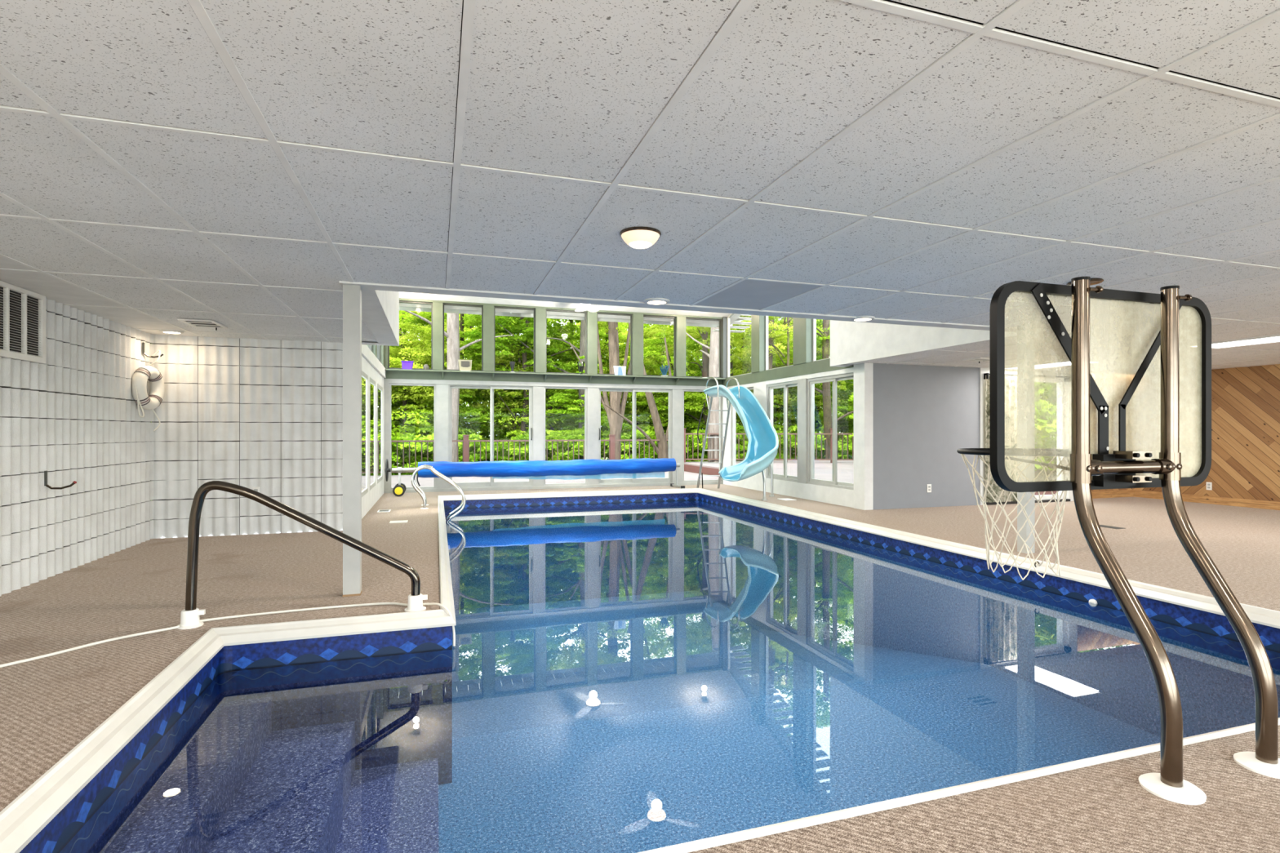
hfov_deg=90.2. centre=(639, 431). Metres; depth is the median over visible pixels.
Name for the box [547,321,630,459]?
tree
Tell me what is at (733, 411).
window
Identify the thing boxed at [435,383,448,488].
trim
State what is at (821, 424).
tree
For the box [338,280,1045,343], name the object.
trim
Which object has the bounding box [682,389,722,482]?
window
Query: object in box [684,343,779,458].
tree
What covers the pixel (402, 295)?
ceiling
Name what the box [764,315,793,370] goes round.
window
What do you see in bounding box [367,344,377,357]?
trim
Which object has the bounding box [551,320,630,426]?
tree
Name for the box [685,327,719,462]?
tree
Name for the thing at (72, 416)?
wall
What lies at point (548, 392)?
tree
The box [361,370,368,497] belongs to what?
window
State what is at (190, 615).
handrail
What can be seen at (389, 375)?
trim
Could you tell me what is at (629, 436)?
bush
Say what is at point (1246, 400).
wall
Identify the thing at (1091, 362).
recessed light
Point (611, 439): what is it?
deck railing
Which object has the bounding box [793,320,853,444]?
tree
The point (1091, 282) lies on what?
diffuser
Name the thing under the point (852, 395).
tree
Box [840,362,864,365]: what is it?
ceiling
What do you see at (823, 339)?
tree
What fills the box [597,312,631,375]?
window
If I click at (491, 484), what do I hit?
door
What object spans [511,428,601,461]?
bush
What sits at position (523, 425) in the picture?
tree
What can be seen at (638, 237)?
ceiling light
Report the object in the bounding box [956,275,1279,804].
basketball hoop
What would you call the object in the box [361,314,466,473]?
tree
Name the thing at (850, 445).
bush
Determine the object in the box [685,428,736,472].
bush
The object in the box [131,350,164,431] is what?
life ring
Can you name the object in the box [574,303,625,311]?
ceiling fan
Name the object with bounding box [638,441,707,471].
bush
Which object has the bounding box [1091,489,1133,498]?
baseboard
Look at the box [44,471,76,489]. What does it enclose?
wall hook
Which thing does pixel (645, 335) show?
tree
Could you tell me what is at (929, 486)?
wall outlet
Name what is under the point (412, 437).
bush
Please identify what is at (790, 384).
window
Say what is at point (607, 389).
door
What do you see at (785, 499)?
lid
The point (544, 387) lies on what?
window
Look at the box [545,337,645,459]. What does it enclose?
tree
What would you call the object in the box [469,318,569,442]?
tree
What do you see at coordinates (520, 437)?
bush
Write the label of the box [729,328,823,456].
tree
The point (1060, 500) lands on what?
trim
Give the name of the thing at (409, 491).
trim
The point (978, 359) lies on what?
ceiling vent
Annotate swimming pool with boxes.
[0,488,1279,852]
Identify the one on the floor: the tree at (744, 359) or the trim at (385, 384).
the trim at (385, 384)
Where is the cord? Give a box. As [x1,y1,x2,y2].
[0,602,455,667]
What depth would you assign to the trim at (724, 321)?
13.21 m
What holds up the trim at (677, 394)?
on the floor
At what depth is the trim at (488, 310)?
11.79 m
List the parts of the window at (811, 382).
sash, sash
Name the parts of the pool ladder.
rail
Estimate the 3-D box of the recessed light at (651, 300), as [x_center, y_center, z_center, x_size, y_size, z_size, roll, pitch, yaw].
[0.124,-0.960,4.711,0.196,0.021,0.196,0,0,-18]
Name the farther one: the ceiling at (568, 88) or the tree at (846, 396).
the tree at (846, 396)
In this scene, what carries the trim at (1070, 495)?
on the floor
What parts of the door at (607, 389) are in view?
panel, panel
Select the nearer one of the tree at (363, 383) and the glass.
the glass
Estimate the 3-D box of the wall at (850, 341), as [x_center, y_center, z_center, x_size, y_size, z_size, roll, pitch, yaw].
[3.443,-2.659,7.712,0.450,3.428,3.240,0,0,-18]
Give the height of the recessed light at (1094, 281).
0.021 m
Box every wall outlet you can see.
[252,486,259,492]
[927,484,931,492]
[1206,482,1212,489]
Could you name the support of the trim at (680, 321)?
attached to the wall at (850, 341)
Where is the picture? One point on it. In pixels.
(620, 369)
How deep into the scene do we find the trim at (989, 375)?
9.46 m
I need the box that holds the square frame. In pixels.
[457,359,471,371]
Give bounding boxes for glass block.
[613,365,626,375]
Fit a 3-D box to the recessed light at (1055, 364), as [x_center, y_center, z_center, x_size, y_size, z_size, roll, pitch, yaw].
[5.757,-0.946,8.884,0.626,0.022,0.953,0,0,-18]
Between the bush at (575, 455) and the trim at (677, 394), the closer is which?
the trim at (677, 394)
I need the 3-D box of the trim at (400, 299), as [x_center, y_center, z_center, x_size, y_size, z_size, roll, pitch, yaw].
[-1.401,-2.530,12.317,6.780,0.380,0.160,0,0,-18]
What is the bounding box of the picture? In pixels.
[617,367,622,374]
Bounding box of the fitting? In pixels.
[1088,599,1097,607]
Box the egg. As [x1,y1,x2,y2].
[422,364,429,369]
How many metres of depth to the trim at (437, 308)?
11.52 m
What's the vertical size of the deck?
0.050 m
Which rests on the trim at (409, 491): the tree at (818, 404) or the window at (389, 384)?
the window at (389, 384)
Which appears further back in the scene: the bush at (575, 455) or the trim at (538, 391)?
the bush at (575, 455)
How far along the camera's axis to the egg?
11.33 m
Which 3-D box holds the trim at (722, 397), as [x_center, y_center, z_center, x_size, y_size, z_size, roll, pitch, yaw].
[1.749,0.080,13.301,0.120,2.000,0.200,0,0,-18]
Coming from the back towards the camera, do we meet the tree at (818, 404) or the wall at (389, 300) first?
the tree at (818, 404)
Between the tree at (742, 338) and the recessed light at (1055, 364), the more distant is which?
the tree at (742, 338)
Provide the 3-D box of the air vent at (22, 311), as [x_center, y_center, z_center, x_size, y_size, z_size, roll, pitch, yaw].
[-4.110,-0.739,3.969,0.032,0.487,1.350,0,0,-18]
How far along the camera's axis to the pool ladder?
9.08 m
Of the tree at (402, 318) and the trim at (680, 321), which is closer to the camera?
the trim at (680, 321)
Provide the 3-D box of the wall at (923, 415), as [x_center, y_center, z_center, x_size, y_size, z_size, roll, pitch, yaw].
[4.047,0.055,9.175,1.990,2.050,0.120,0,0,-18]
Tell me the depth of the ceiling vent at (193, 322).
5.74 m
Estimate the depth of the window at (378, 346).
11.01 m
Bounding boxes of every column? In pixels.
[342,284,361,595]
[1017,324,1035,553]
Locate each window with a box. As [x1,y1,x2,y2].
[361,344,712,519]
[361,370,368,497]
[369,377,375,489]
[377,345,380,361]
[377,383,382,484]
[387,301,432,369]
[388,382,435,489]
[443,303,483,371]
[493,306,535,373]
[543,386,586,485]
[546,309,586,373]
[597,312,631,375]
[643,315,675,376]
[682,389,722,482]
[685,317,720,377]
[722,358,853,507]
[727,313,750,377]
[731,386,753,465]
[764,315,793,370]
[767,380,797,482]
[807,372,853,489]
[812,319,830,361]
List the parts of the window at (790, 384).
sash, sash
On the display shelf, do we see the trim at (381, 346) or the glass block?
the glass block
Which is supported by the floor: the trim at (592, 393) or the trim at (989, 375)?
the trim at (592, 393)
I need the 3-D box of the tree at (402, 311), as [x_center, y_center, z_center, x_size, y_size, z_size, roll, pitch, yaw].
[-10.821,-1.872,24.953,5.631,9.286,5.726,0,0,6]
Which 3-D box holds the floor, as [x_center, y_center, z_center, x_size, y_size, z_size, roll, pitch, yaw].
[2.584,1.080,5.601,13.830,0.001,15.100,0,0,-18]
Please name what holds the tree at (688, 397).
on the ground
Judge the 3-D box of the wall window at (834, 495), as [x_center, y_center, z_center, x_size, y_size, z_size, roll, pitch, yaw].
[2.451,-0.013,11.116,0.150,2.185,4.390,0,0,-18]
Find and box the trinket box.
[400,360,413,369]
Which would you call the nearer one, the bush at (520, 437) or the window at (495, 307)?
the window at (495, 307)
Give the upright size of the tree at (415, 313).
12.538 m
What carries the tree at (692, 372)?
on the ground
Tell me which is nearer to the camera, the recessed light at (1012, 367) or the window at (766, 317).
the recessed light at (1012, 367)
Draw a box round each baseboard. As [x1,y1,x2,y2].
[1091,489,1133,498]
[1133,489,1279,510]
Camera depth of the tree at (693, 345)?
29.12 m
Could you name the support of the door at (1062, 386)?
in the wall at (923, 415)
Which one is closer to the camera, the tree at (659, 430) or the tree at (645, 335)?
the tree at (659, 430)
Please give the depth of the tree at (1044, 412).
12.73 m
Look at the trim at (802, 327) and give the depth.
10.29 m
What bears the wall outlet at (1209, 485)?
attached to the wall at (1246, 400)
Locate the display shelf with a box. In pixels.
[385,368,725,384]
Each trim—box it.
[0,0,1279,374]
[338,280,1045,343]
[342,591,361,596]
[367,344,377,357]
[380,345,383,365]
[383,345,387,368]
[383,368,722,386]
[383,382,388,489]
[383,481,723,493]
[399,297,722,319]
[399,306,745,327]
[432,302,443,369]
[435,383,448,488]
[483,305,493,371]
[533,386,543,486]
[535,308,546,373]
[586,311,597,374]
[586,386,598,484]
[631,314,643,375]
[671,389,682,482]
[675,316,685,377]
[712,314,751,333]
[720,316,727,377]
[722,396,723,481]
[751,315,764,373]
[792,317,812,364]
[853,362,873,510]
[979,367,983,505]
[983,368,1068,377]
[983,374,1017,499]
[983,498,1070,505]
[1057,371,1073,501]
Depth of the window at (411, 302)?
11.55 m
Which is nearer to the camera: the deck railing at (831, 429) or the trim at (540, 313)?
the trim at (540, 313)
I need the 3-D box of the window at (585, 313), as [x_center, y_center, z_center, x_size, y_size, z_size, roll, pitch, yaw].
[-1.430,-1.730,12.324,0.805,1.220,0.050,0,0,-18]
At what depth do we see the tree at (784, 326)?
20.02 m
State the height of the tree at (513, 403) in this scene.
6.884 m
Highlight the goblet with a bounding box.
[509,361,515,372]
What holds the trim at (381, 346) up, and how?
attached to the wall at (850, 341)
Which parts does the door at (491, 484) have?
panel, panel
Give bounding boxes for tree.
[361,310,486,474]
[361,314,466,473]
[361,329,404,475]
[361,377,379,470]
[362,310,418,475]
[373,311,482,462]
[377,323,499,461]
[391,312,515,473]
[399,310,549,462]
[445,312,521,457]
[445,315,520,436]
[459,315,574,459]
[462,314,580,455]
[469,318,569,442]
[469,340,551,461]
[497,322,608,460]
[498,318,648,459]
[505,318,631,459]
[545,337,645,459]
[546,322,672,457]
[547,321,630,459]
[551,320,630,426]
[597,320,671,458]
[597,322,660,402]
[600,348,668,458]
[617,323,708,460]
[621,331,708,462]
[629,325,702,457]
[643,324,736,461]
[653,329,709,429]
[684,325,751,461]
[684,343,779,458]
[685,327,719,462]
[686,315,792,444]
[688,315,791,369]
[693,319,792,461]
[729,315,818,462]
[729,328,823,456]
[738,317,850,457]
[772,316,853,458]
[772,343,853,458]
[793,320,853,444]
[815,378,853,457]
[848,385,1036,435]
[1035,382,1057,470]
[1035,382,1057,471]
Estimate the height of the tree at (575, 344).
9.422 m
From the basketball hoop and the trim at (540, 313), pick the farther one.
the trim at (540, 313)
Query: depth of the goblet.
11.80 m
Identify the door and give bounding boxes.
[448,384,533,488]
[598,387,671,484]
[1035,376,1067,500]
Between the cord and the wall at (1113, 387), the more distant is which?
the wall at (1113, 387)
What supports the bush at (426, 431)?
on the ground
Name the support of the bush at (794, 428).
on the ground
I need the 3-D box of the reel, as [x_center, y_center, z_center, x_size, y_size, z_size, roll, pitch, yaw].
[-1.763,0.768,11.593,5.350,0.623,0.640,0,0,-18]
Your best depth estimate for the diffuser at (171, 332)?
6.20 m
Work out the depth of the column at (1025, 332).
5.69 m
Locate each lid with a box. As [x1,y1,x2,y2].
[389,520,408,523]
[777,497,796,500]
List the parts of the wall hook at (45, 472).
plate, arm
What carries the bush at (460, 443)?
on the ground
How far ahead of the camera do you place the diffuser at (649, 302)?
4.68 m
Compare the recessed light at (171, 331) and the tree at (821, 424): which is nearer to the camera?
the recessed light at (171, 331)
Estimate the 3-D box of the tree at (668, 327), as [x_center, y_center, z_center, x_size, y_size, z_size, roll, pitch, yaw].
[1.173,-1.043,29.650,6.052,8.240,6.523,0,0,-18]
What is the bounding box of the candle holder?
[702,371,707,377]
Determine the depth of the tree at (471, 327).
31.17 m
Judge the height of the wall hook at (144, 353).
0.143 m
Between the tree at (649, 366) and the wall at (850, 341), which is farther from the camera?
the tree at (649, 366)
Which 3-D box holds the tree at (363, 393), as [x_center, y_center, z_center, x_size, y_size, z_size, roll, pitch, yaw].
[-10.043,-0.948,22.514,4.019,6.470,3.571,0,0,0]
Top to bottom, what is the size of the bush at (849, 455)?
2.402 m
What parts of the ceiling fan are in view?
blade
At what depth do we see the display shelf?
12.01 m
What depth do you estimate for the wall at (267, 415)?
6.71 m
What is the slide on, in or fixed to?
on the floor
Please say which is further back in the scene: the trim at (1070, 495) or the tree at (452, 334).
the tree at (452, 334)
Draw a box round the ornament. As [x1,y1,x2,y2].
[660,364,669,376]
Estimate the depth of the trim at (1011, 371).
9.79 m
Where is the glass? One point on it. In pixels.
(580, 368)
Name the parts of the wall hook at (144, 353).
arm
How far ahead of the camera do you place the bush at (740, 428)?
23.44 m
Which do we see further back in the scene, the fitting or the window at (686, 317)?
the window at (686, 317)
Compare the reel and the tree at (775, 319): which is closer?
the reel
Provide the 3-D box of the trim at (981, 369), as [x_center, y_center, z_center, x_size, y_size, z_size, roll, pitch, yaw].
[5.027,0.060,9.477,0.060,2.040,0.140,0,0,-18]
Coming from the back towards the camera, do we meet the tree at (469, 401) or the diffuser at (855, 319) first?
the tree at (469, 401)
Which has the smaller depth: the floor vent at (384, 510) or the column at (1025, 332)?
the column at (1025, 332)
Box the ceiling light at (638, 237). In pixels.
[619,226,661,248]
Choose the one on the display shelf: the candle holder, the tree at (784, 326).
the candle holder
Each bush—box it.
[361,426,426,475]
[370,426,462,475]
[400,427,489,466]
[457,432,528,462]
[477,434,551,461]
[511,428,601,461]
[547,428,632,460]
[600,422,657,459]
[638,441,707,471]
[685,423,748,475]
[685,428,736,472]
[735,434,797,461]
[775,424,844,458]
[814,435,852,458]
[844,442,852,458]
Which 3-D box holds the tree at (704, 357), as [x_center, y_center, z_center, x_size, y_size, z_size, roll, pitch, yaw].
[2.346,-3.848,27.618,5.980,12.260,5.165,0,0,-35]
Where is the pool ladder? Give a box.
[411,464,466,552]
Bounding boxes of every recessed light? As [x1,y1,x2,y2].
[159,329,184,333]
[643,297,670,304]
[851,315,875,321]
[1004,366,1017,369]
[1035,360,1071,368]
[1066,277,1103,285]
[1089,360,1102,363]
[1184,334,1279,348]
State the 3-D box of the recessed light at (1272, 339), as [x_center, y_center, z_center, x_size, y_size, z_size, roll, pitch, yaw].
[6.421,-0.947,6.521,0.520,0.022,1.200,0,0,-18]
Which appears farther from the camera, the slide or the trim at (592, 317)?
the trim at (592, 317)
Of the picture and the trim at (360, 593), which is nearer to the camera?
the trim at (360, 593)
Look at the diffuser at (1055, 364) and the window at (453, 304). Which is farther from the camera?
the window at (453, 304)
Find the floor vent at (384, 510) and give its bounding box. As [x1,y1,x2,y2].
[377,509,391,512]
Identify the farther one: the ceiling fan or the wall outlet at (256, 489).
the ceiling fan
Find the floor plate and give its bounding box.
[1099,524,1125,528]
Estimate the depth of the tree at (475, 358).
24.77 m
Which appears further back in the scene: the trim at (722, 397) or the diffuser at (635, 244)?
the trim at (722, 397)
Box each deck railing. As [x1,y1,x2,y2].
[361,440,381,473]
[391,434,668,472]
[684,428,853,462]
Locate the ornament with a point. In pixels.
(664, 370)
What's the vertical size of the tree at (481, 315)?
14.889 m
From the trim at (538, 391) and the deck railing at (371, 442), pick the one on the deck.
the deck railing at (371, 442)
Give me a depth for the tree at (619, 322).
42.77 m
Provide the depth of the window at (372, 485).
9.63 m
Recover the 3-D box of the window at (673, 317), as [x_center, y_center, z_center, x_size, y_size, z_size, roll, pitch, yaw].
[0.380,-1.730,12.901,0.708,1.220,0.050,0,0,-18]
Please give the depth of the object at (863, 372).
8.84 m
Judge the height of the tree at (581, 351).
12.203 m
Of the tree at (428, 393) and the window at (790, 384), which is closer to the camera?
the window at (790, 384)
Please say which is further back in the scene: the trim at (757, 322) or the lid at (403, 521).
the trim at (757, 322)
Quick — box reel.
[385,457,684,496]
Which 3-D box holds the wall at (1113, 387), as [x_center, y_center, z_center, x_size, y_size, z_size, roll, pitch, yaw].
[7.509,0.050,10.416,1.520,2.060,0.001,0,0,-18]
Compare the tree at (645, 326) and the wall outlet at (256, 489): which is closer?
the wall outlet at (256, 489)
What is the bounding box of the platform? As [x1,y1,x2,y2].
[684,460,1057,495]
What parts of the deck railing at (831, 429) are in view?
post, rail, rail, post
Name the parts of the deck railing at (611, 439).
post, rail, post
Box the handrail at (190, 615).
[177,480,427,629]
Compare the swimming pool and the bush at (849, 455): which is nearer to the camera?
the swimming pool
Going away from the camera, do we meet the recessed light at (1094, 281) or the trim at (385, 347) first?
the recessed light at (1094, 281)
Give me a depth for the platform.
16.57 m
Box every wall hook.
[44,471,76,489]
[142,342,163,357]
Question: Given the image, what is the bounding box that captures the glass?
[577,360,584,373]
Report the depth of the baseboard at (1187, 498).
9.45 m
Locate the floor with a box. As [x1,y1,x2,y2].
[0,484,1279,852]
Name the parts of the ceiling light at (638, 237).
lamp shade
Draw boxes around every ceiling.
[0,0,1279,374]
[399,291,741,324]
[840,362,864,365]
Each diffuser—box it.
[163,331,180,333]
[628,240,652,248]
[647,300,666,304]
[854,318,871,320]
[1005,361,1096,368]
[1089,281,1097,284]
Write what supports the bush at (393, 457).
on the ground
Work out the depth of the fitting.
4.77 m
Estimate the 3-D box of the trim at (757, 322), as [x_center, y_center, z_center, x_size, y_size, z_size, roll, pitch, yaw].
[2.218,-1.956,11.830,0.180,1.701,0.316,0,0,-18]
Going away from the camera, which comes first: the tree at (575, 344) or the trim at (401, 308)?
the trim at (401, 308)
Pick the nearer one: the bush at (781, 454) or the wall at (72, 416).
the wall at (72, 416)
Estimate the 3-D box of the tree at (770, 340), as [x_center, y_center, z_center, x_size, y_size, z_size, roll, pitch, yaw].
[4.024,-3.400,22.974,5.362,11.372,5.432,0,0,-32]
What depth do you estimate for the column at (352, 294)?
4.19 m
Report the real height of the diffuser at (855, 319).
0.006 m
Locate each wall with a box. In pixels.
[0,297,154,596]
[151,334,342,538]
[361,289,399,346]
[830,320,1017,366]
[873,363,979,509]
[1089,373,1133,491]
[1133,364,1279,506]
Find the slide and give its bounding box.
[696,377,778,501]
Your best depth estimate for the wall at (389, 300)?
6.17 m
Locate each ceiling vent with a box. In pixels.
[177,318,227,330]
[961,357,990,363]
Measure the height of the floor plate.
0.004 m
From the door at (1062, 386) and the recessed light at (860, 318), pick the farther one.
the door at (1062, 386)
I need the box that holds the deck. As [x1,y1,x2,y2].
[361,471,719,490]
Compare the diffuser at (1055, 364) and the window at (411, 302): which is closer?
the diffuser at (1055, 364)
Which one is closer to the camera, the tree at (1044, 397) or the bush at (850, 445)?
the tree at (1044, 397)
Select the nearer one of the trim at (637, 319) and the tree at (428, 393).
the trim at (637, 319)
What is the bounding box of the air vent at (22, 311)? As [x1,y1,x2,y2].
[0,280,45,363]

